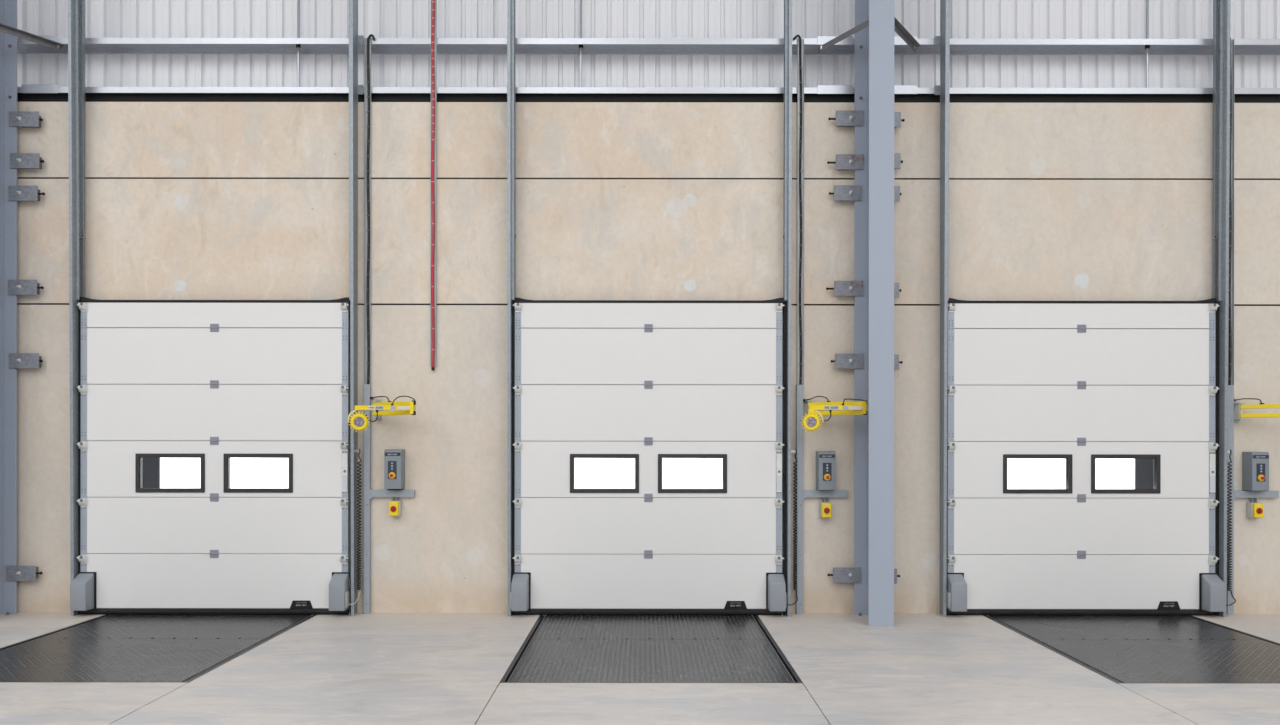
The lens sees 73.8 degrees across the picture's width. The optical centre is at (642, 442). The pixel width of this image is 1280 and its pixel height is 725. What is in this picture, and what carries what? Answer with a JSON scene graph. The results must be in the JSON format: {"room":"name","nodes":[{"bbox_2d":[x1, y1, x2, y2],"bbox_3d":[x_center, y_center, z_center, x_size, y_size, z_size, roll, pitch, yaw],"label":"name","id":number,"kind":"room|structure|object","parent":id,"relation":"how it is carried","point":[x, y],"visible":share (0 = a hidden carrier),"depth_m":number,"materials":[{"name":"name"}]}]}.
{"room":"distribution center","nodes":[
{"label":"distribution center","id":0,"kind":"room"},
{"bbox_2d":[0,612,1279,724],"bbox_3d":[-3.252,2.035,-8.930,33.520,0.500,36.200,0,0,0],"label":"floor","id":1,"kind":"structure","parent":0,"point":[360,668],"depth_m":6.23,"materials":[{"name":"concrete"}]},
{"bbox_2d":[0,0,16,614],"bbox_3d":[-6.660,-3.458,8.623,0.247,10.480,0.579,0,0,0],"label":"steel column","id":2,"kind":"structure","parent":1,"relation":"on","point":[8,8],"depth_m":8.89,"materials":[{"name":"grey metal"}]},
{"bbox_2d":[6,566,41,580],"bbox_3d":[-6.455,1.359,8.907,0.359,0.158,0.124,0,0,0],"label":"plate","id":3,"kind":"object","parent":2,"relation":"attached to","point":[13,573],"visible":1,"depth_m":8.88,"materials":[{"name":"metal"}]},
{"bbox_2d":[9,111,42,127],"bbox_3d":[-6.438,-3.374,8.907,0.335,0.158,0.124,0,0,0],"label":"plate","id":4,"kind":"object","parent":2,"relation":"attached to","point":[23,119],"visible":1,"depth_m":8.88,"materials":[{"name":"metal"}]},
{"bbox_2d":[9,353,42,368],"bbox_3d":[-6.439,-0.856,8.907,0.333,0.158,0.124,0,0,0],"label":"plate","id":5,"kind":"object","parent":2,"relation":"attached to","point":[16,360],"visible":1,"depth_m":8.88,"materials":[{"name":"metal"}]},
{"bbox_2d":[8,280,43,294],"bbox_3d":[-6.439,-1.621,8.907,0.354,0.158,0.124,0,0,0],"label":"plate","id":6,"kind":"object","parent":2,"relation":"attached to","point":[15,287],"visible":1,"depth_m":8.88,"materials":[{"name":"metal"}]},
{"bbox_2d":[8,186,44,200],"bbox_3d":[-6.428,-2.601,8.907,0.362,0.158,0.124,0,0,0],"label":"plate","id":7,"kind":"object","parent":2,"relation":"attached to","point":[15,193],"visible":1,"depth_m":8.88,"materials":[{"name":"metal"}]},
{"bbox_2d":[10,153,43,168],"bbox_3d":[-6.426,-2.940,8.907,0.336,0.158,0.124,0,0,0],"label":"plate","id":8,"kind":"object","parent":2,"relation":"attached to","point":[17,160],"visible":1,"depth_m":8.88,"materials":[{"name":"metal"}]},
{"bbox_2d":[0,614,315,682],"bbox_3d":[-4.484,1.927,7.673,2.195,0.293,2.635,0,0,0],"label":"dock leveller","id":9,"kind":"object","parent":1,"relation":"on","point":[108,647],"visible":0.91,"depth_m":7.41,"materials":[{"name":"black metal"}]},
{"bbox_2d":[500,615,802,683],"bbox_3d":[0.061,1.932,7.673,2.258,0.293,2.635,0,0,0],"label":"dock leveller","id":10,"kind":"object","parent":1,"relation":"on","point":[558,648],"visible":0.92,"depth_m":7.32,"materials":[{"name":"black metal"}]},
{"bbox_2d":[854,0,893,625],"bbox_3d":[2.333,-3.450,8.623,0.247,10.480,0.579,0,0,0],"label":"steel column","id":11,"kind":"structure","parent":1,"relation":"on","point":[874,44],"depth_m":8.33,"materials":[{"name":"grey metal"}]},
{"bbox_2d":[827,568,860,582],"bbox_3d":[2.099,1.378,8.907,0.343,0.158,0.124,0,0,0],"label":"plate","id":12,"kind":"object","parent":11,"relation":"attached to","point":[840,575],"visible":1,"depth_m":8.88,"materials":[{"name":"metal"}]},
{"bbox_2d":[826,281,862,295],"bbox_3d":[2.104,-1.610,8.907,0.380,0.158,0.124,0,0,0],"label":"plate","id":13,"kind":"object","parent":11,"relation":"attached to","point":[841,288],"visible":1,"depth_m":8.88,"materials":[{"name":"metal"}]},
{"bbox_2d":[827,154,863,169],"bbox_3d":[2.112,-2.926,8.907,0.373,0.158,0.124,0,0,0],"label":"plate","id":14,"kind":"object","parent":11,"relation":"attached to","point":[843,161],"visible":1,"depth_m":8.88,"materials":[{"name":"metal"}]},
{"bbox_2d":[829,185,861,200],"bbox_3d":[2.111,-2.603,8.907,0.337,0.158,0.124,0,0,0],"label":"plate","id":15,"kind":"object","parent":11,"relation":"attached to","point":[841,192],"visible":1,"depth_m":8.88,"materials":[{"name":"metal"}]},
{"bbox_2d":[828,111,862,126],"bbox_3d":[2.116,-3.383,8.907,0.359,0.158,0.124,0,0,0],"label":"plate","id":16,"kind":"object","parent":11,"relation":"attached to","point":[843,118],"visible":1,"depth_m":8.88,"materials":[{"name":"metal"}]},
{"bbox_2d":[831,354,863,368],"bbox_3d":[2.128,-0.853,8.907,0.336,0.158,0.124,0,0,0],"label":"plate","id":17,"kind":"object","parent":11,"relation":"attached to","point":[842,361],"visible":1,"depth_m":8.88,"materials":[{"name":"metal"}]},
{"bbox_2d":[894,569,899,583],"bbox_3d":[2.518,1.388,8.907,0.328,0.158,0.124,0,0,0],"label":"plate","id":18,"kind":"object","parent":11,"relation":"attached to","point":[895,570],"visible":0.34,"depth_m":8.88,"materials":[{"name":"metal"}]},
{"bbox_2d":[894,186,900,201],"bbox_3d":[2.542,-2.598,8.907,0.307,0.158,0.124,0,0,0],"label":"plate","id":19,"kind":"object","parent":11,"relation":"attached to","point":[897,194],"visible":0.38,"depth_m":8.88,"materials":[{"name":"metal"}]},
{"bbox_2d":[894,283,900,297],"bbox_3d":[2.531,-1.592,8.907,0.328,0.158,0.124,0,0,0],"label":"plate","id":20,"kind":"object","parent":11,"relation":"attached to","point":[896,285],"visible":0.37,"depth_m":8.88,"materials":[{"name":"metal"}]},
{"bbox_2d":[894,153,902,168],"bbox_3d":[2.550,-2.936,8.907,0.323,0.158,0.124,0,0,0],"label":"plate","id":21,"kind":"object","parent":11,"relation":"attached to","point":[897,161],"visible":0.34,"depth_m":8.88,"materials":[{"name":"metal"}]},
{"bbox_2d":[894,355,902,369],"bbox_3d":[2.537,-0.842,8.907,0.341,0.158,0.124,0,0,0],"label":"plate","id":22,"kind":"object","parent":11,"relation":"attached to","point":[896,357],"visible":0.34,"depth_m":8.88,"materials":[{"name":"metal"}]},
{"bbox_2d":[894,112,904,127],"bbox_3d":[2.559,-3.369,8.907,0.338,0.158,0.124,0,0,0],"label":"plate","id":23,"kind":"object","parent":11,"relation":"attached to","point":[897,115],"visible":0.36,"depth_m":8.88,"materials":[{"name":"metal"}]},
{"bbox_2d":[983,615,1279,683],"bbox_3d":[4.616,1.936,7.673,2.165,0.293,2.635,0,0,0],"label":"dock leveller","id":24,"kind":"object","parent":1,"relation":"on","point":[1118,648],"visible":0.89,"depth_m":7.48,"materials":[{"name":"black metal"}]},
{"bbox_2d":[17,102,1279,613],"bbox_3d":[-3.249,-0.701,9.060,33.500,5.771,0.180,0,0,0],"label":"wall","id":25,"kind":"structure","parent":0,"point":[184,200],"depth_m":8.97,"materials":[{"name":"concrete"}]},
{"bbox_2d":[68,0,84,615],"bbox_3d":[-5.880,-2.018,8.850,0.108,7.600,0.241,0,0,0],"label":"door track","id":26,"kind":"object","parent":25,"relation":"attached to","point":[76,8],"visible":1,"depth_m":8.81,"materials":[{"name":"metal"}]},
{"bbox_2d":[143,458,159,487],"bbox_3d":[-4.446,0.559,9.502,3.500,4.850,0.695,0,0,0],"label":"shelter","id":27,"kind":"object","parent":25,"relation":"attached to","point":[151,466],"visible":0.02,"depth_m":9.83,"materials":[{"name":"fabric"}]},
{"bbox_2d":[70,297,349,614],"bbox_3d":[-4.446,0.136,8.834,2.822,3.298,0.268,0,0,0],"label":"door","id":28,"kind":"structure","parent":25,"relation":"in","point":[215,382],"depth_m":8.85,"materials":[{"name":"white metal"}]},
{"bbox_2d":[349,0,363,615],"bbox_3d":[-2.992,-2.015,8.850,0.108,7.600,0.241,0,0,0],"label":"door track","id":29,"kind":"object","parent":25,"relation":"attached to","point":[355,39],"visible":1,"depth_m":8.85,"materials":[{"name":"metal"}]},
{"bbox_2d":[348,449,361,604],"bbox_3d":[-2.975,0.860,8.814,0.074,1.600,0.178,0,0,7],"label":"coiled cable","id":30,"kind":"object","parent":29,"relation":"hanging from","point":[359,450],"visible":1,"depth_m":8.87,"materials":[{"name":"plastic"}]},
{"bbox_2d":[364,38,370,384],"bbox_3d":[-2.888,-2.429,8.952,0.066,3.636,0.024,0,0,0],"label":"cable tray","id":31,"kind":"object","parent":25,"relation":"attached to","point":[365,40],"visible":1,"depth_m":8.96,"materials":[{"name":"grey metal"}]},
{"bbox_2d":[366,34,374,383],"bbox_3d":[-2.856,-2.444,8.950,0.087,3.688,0.034,0,0,-14],"label":"cable","id":32,"kind":"object","parent":31,"relation":"attached to","point":[370,35],"visible":1,"depth_m":8.94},
{"bbox_2d":[347,396,415,431],"bbox_3d":[-2.613,-0.297,8.705,0.674,0.385,0.525,0,0,0],"label":"light","id":33,"kind":"object","parent":25,"relation":"attached to","point":[359,421],"visible":1,"depth_m":8.52,"materials":[{"name":"metal"}]},
{"bbox_2d":[363,384,414,613],"bbox_3d":[-2.660,0.586,8.942,0.529,2.400,0.054,0,0,0],"label":"post","id":34,"kind":"object","parent":25,"relation":"attached to","point":[369,493],"visible":0.88,"depth_m":8.92,"materials":[{"name":"grey metal"}]},
{"bbox_2d":[384,449,404,489],"bbox_3d":[-2.587,0.278,8.869,0.174,0.426,0.194,0,0,0],"label":"control box","id":35,"kind":"object","parent":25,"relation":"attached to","point":[394,459],"visible":1,"depth_m":8.81,"materials":[{"name":"grey plastic"}]},
{"bbox_2d":[389,497,401,515],"bbox_3d":[-2.590,0.664,8.896,0.112,0.195,0.143,0,0,0],"label":"switch","id":36,"kind":"object","parent":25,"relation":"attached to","point":[395,507],"visible":1,"depth_m":8.85,"materials":[{"name":"yellow plastic"}]},
{"bbox_2d":[430,0,436,366],"bbox_3d":[-2.195,-4.747,8.952,0.058,7.895,0.024,0,0,0],"label":"cable tray","id":37,"kind":"object","parent":25,"relation":"attached to","point":[435,27],"visible":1,"depth_m":8.96,"materials":[{"name":"metal"}]},
{"bbox_2d":[431,0,434,370],"bbox_3d":[-2.199,-4.770,8.948,0.035,8.017,0.030,0,0,0],"label":"cable","id":38,"kind":"object","parent":37,"relation":"attached to","point":[433,1],"visible":1,"depth_m":8.94,"materials":[{"name":"red rubber"}]},
{"bbox_2d":[507,0,515,615],"bbox_3d":[-1.377,-2.013,8.850,0.108,7.600,0.241,0,0,0],"label":"door track","id":39,"kind":"object","parent":25,"relation":"attached to","point":[511,253],"visible":1,"depth_m":8.80,"materials":[{"name":"metal"}]},
{"bbox_2d":[510,298,785,614],"bbox_3d":[0.057,0.140,8.834,2.822,3.298,0.268,0,0,0],"label":"door","id":40,"kind":"structure","parent":25,"relation":"in","point":[648,382],"depth_m":8.85,"materials":[{"name":"white metal"}]},
{"bbox_2d":[17,93,1279,102],"bbox_3d":[-3.247,-3.658,9.065,33.500,0.145,0.130,0,0,0],"label":"flashing","id":41,"kind":"object","parent":25,"relation":"attached to","point":[21,97],"visible":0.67,"depth_m":9.02,"materials":[{"name":"black metal"}]},
{"bbox_2d":[782,0,791,616],"bbox_3d":[1.511,-2.010,8.850,0.108,7.600,0.241,0,0,0],"label":"door track","id":42,"kind":"object","parent":25,"relation":"attached to","point":[787,182],"visible":1,"depth_m":8.80,"materials":[{"name":"metal"}]},
{"bbox_2d":[788,449,797,604],"bbox_3d":[1.545,0.864,8.816,0.126,1.600,0.171,0,0,0],"label":"coiled cable","id":43,"kind":"object","parent":42,"relation":"hanging from","point":[795,450],"visible":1,"depth_m":8.87,"materials":[{"name":"plastic"}]},
{"bbox_2d":[797,39,803,384],"bbox_3d":[1.653,-2.425,8.952,0.066,3.636,0.024,0,0,0],"label":"cable tray","id":44,"kind":"object","parent":25,"relation":"attached to","point":[798,67],"visible":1,"depth_m":8.96,"materials":[{"name":"grey metal"}]},
{"bbox_2d":[793,35,801,384],"bbox_3d":[1.621,-2.439,8.950,0.100,3.687,0.031,0,0,10],"label":"cable","id":45,"kind":"object","parent":44,"relation":"attached to","point":[796,36],"visible":1,"depth_m":8.94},
{"bbox_2d":[796,385,846,613],"bbox_3d":[1.873,0.590,8.942,0.531,2.400,0.054,0,0,0],"label":"post","id":46,"kind":"object","parent":25,"relation":"attached to","point":[801,494],"visible":1,"depth_m":8.92,"materials":[{"name":"grey metal"}]},
{"bbox_2d":[819,497,831,517],"bbox_3d":[1.908,0.675,8.896,0.112,0.209,0.143,0,0,0],"label":"switch","id":47,"kind":"object","parent":46,"relation":"attached to","point":[825,508],"visible":1,"depth_m":8.85,"materials":[{"name":"yellow plastic"}]},
{"bbox_2d":[816,451,835,490],"bbox_3d":[1.903,0.290,8.869,0.174,0.411,0.194,0,0,0],"label":"control box","id":48,"kind":"object","parent":46,"relation":"on","point":[825,460],"visible":1,"depth_m":8.81,"materials":[{"name":"grey metal"}]},
{"bbox_2d":[801,396,866,432],"bbox_3d":[1.909,-0.296,8.705,0.664,0.387,0.525,0,0,0],"label":"light","id":49,"kind":"object","parent":25,"relation":"attached to","point":[811,421],"visible":1,"depth_m":8.52,"materials":[{"name":"metal"}]},
{"bbox_2d":[935,0,949,616],"bbox_3d":[3.115,-2.009,8.850,0.108,7.600,0.241,0,0,0],"label":"door track","id":50,"kind":"object","parent":25,"relation":"attached to","point":[943,40],"visible":1,"depth_m":8.87,"materials":[{"name":"metal"}]},
{"bbox_2d":[946,298,1225,615],"bbox_3d":[4.549,0.145,8.834,2.822,3.298,0.268,0,0,0],"label":"door","id":51,"kind":"structure","parent":25,"relation":"in","point":[1079,383],"depth_m":8.85,"materials":[{"name":"white metal"}]},
{"bbox_2d":[1135,459,1152,488],"bbox_3d":[4.549,0.567,9.502,3.500,4.850,0.695,0,0,0],"label":"shelter","id":52,"kind":"object","parent":25,"relation":"attached to","point":[1143,467],"visible":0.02,"depth_m":9.83,"materials":[{"name":"fabric"}]},
{"bbox_2d":[1213,0,1230,616],"bbox_3d":[6.003,-2.006,8.850,0.108,7.600,0.241,0,0,0],"label":"door track","id":53,"kind":"object","parent":25,"relation":"attached to","point":[1221,8],"visible":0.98,"depth_m":8.81,"materials":[{"name":"metal"}]},
{"bbox_2d":[1226,450,1235,605],"bbox_3d":[6.043,0.869,8.804,0.138,1.600,0.148,0,0,0],"label":"coiled cable","id":54,"kind":"object","parent":53,"relation":"hanging from","point":[1229,451],"visible":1,"depth_m":8.85,"materials":[{"name":"plastic"}]},
{"bbox_2d":[1228,39,1233,384],"bbox_3d":[6.163,-2.420,8.952,0.066,3.636,0.024,0,0,0],"label":"cable tray","id":55,"kind":"object","parent":25,"relation":"attached to","point":[1232,41],"visible":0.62,"depth_m":8.96,"materials":[{"name":"grey metal"}]},
{"bbox_2d":[1228,37,1231,384],"bbox_3d":[6.123,-2.435,8.950,0.101,3.688,0.032,0,0,10],"label":"cable","id":56,"kind":"object","parent":55,"relation":"attached to","point":[1230,186],"visible":0.65,"depth_m":8.94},
{"bbox_2d":[1227,385,1278,614],"bbox_3d":[6.382,0.594,8.942,0.537,2.400,0.054,0,0,0],"label":"post","id":57,"kind":"object","parent":25,"relation":"attached to","point":[1235,494],"visible":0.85,"depth_m":8.92,"materials":[{"name":"grey metal"}]},
{"bbox_2d":[1246,498,1263,517],"bbox_3d":[6.397,0.678,8.896,0.112,0.205,0.143,0,0,0],"label":"switch","id":58,"kind":"object","parent":57,"relation":"attached to","point":[1254,509],"visible":1,"depth_m":8.87,"materials":[{"name":"yellow plastic"}]},
{"bbox_2d":[1242,452,1268,490],"bbox_3d":[6.385,0.296,8.869,0.174,0.408,0.194,0,0,0],"label":"control box","id":59,"kind":"object","parent":57,"relation":"on","point":[1255,465],"visible":1,"depth_m":8.81,"materials":[{"name":"grey metal"}]},
{"bbox_2d":[1234,398,1279,422],"bbox_3d":[6.709,-0.274,8.623,1.222,0.386,0.322,0,0,21],"label":"light","id":60,"kind":"object","parent":25,"relation":"attached to","point":[1261,405],"visible":1,"depth_m":8.79,"materials":[{"name":"metal"}]},
{"bbox_2d":[17,0,1279,87],"bbox_3d":[-3.240,-6.115,9.243,33.508,5.200,0.036,0,0,0],"label":"wall","id":61,"kind":"structure","parent":0,"point":[969,19],"depth_m":9.22,"materials":[{"name":"white metal"}]},
{"bbox_2d":[17,44,25,53],"bbox_3d":[-13.319,-4.246,9.085,13.314,0.091,0.240,0,0,0],"label":"bracket","id":62,"kind":"object","parent":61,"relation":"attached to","point":[20,49],"visible":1,"depth_m":9.20,"materials":[{"name":"grey metal"}]},
{"bbox_2d":[17,35,854,54],"bbox_3d":[-2.162,-4.235,9.085,8.987,0.091,0.240,0,0,0],"label":"steel beam","id":63,"kind":"structure","parent":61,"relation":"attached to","point":[768,46],"depth_m":9.17,"materials":[{"name":"grey metal"}]},
{"bbox_2d":[0,23,63,51],"bbox_3d":[-6.329,-4.162,8.695,0.073,0.072,0.732,0,0,37],"label":"stay","id":64,"kind":"object","parent":63,"relation":"attached to","point":[4,28],"visible":1,"depth_m":8.76,"materials":[{"name":"metal"}]},
{"bbox_2d":[296,44,300,86],"bbox_3d":[-3.673,-4.001,9.090,0.044,0.513,0.044,0,0,22],"label":"rod","id":65,"kind":"object","parent":63,"relation":"attached to","point":[298,46],"visible":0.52,"depth_m":9.08,"materials":[{"name":"silver metal"}]},
{"bbox_2d":[297,0,299,37],"bbox_3d":[-3.671,-5.238,9.090,0.040,1.955,0.035,0,0,0],"label":"rod","id":66,"kind":"object","parent":63,"relation":"attached to","point":[298,1],"visible":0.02,"depth_m":9.08,"materials":[{"name":"metal"}]},
{"bbox_2d":[579,44,582,86],"bbox_3d":[-0.662,-3.998,9.090,0.044,0.513,0.044,0,0,22],"label":"rod","id":67,"kind":"object","parent":63,"relation":"attached to","point":[580,45],"visible":0.62,"depth_m":9.08,"materials":[{"name":"silver metal"}]},
{"bbox_2d":[580,0,581,37],"bbox_3d":[-0.661,-5.235,9.090,0.040,1.955,0.035,0,0,0],"label":"rod","id":68,"kind":"object","parent":63,"relation":"attached to","point":[580,0],"visible":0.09,"depth_m":9.08,"materials":[{"name":"metal"}]},
{"bbox_2d":[818,20,868,52],"bbox_3d":[2.067,-4.154,8.722,0.073,0.072,0.703,0,0,-34],"label":"stay","id":69,"kind":"object","parent":63,"relation":"attached to","point":[865,24],"visible":0.91,"depth_m":8.71,"materials":[{"name":"metal"}]},
{"bbox_2d":[17,84,854,93],"bbox_3d":[-2.163,-3.719,9.085,8.987,0.091,0.240,0,0,0],"label":"steel beam","id":70,"kind":"structure","parent":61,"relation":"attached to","point":[25,88],"depth_m":8.97,"materials":[{"name":"grey metal"}]},
{"bbox_2d":[894,36,1279,54],"bbox_3d":[7.911,-4.226,9.085,11.147,0.091,0.240,0,0,0],"label":"steel beam","id":71,"kind":"structure","parent":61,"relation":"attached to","point":[957,46],"depth_m":9.15,"materials":[{"name":"grey metal"}]},
{"bbox_2d":[894,17,920,52],"bbox_3d":[2.667,-4.153,8.695,0.073,0.072,0.736,0,0,38],"label":"stay","id":72,"kind":"object","parent":71,"relation":"attached to","point":[899,28],"visible":0.97,"depth_m":8.72,"materials":[{"name":"metal"}]},
{"bbox_2d":[1145,45,1149,87],"bbox_3d":[5.375,-3.992,9.090,0.044,0.513,0.044,0,0,22],"label":"rod","id":73,"kind":"object","parent":71,"relation":"attached to","point":[1147,47],"visible":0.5,"depth_m":9.08,"materials":[{"name":"silver metal"}]},
{"bbox_2d":[1146,0,1148,38],"bbox_3d":[5.376,-5.229,9.090,0.040,1.955,0.035,0,0,0],"label":"rod","id":74,"kind":"object","parent":71,"relation":"attached to","point":[1147,1],"visible":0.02,"depth_m":9.08,"materials":[{"name":"metal"}]},
{"bbox_2d":[894,85,1279,93],"bbox_3d":[7.910,-3.709,9.085,11.147,0.091,0.240,0,0,0],"label":"rail","id":75,"kind":"object","parent":61,"relation":"attached to","point":[898,89],"visible":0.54,"depth_m":8.97,"materials":[{"name":"grey metal"}]},
{"label":"outside","id":76,"kind":"structure","parent":0,"visible":0},
{"bbox_2d":[160,458,1134,488],"bbox_3d":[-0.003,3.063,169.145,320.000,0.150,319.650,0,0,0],"label":"windows","id":77,"kind":"structure","parent":76,"point":[589,473],"depth_m":85.10,"materials":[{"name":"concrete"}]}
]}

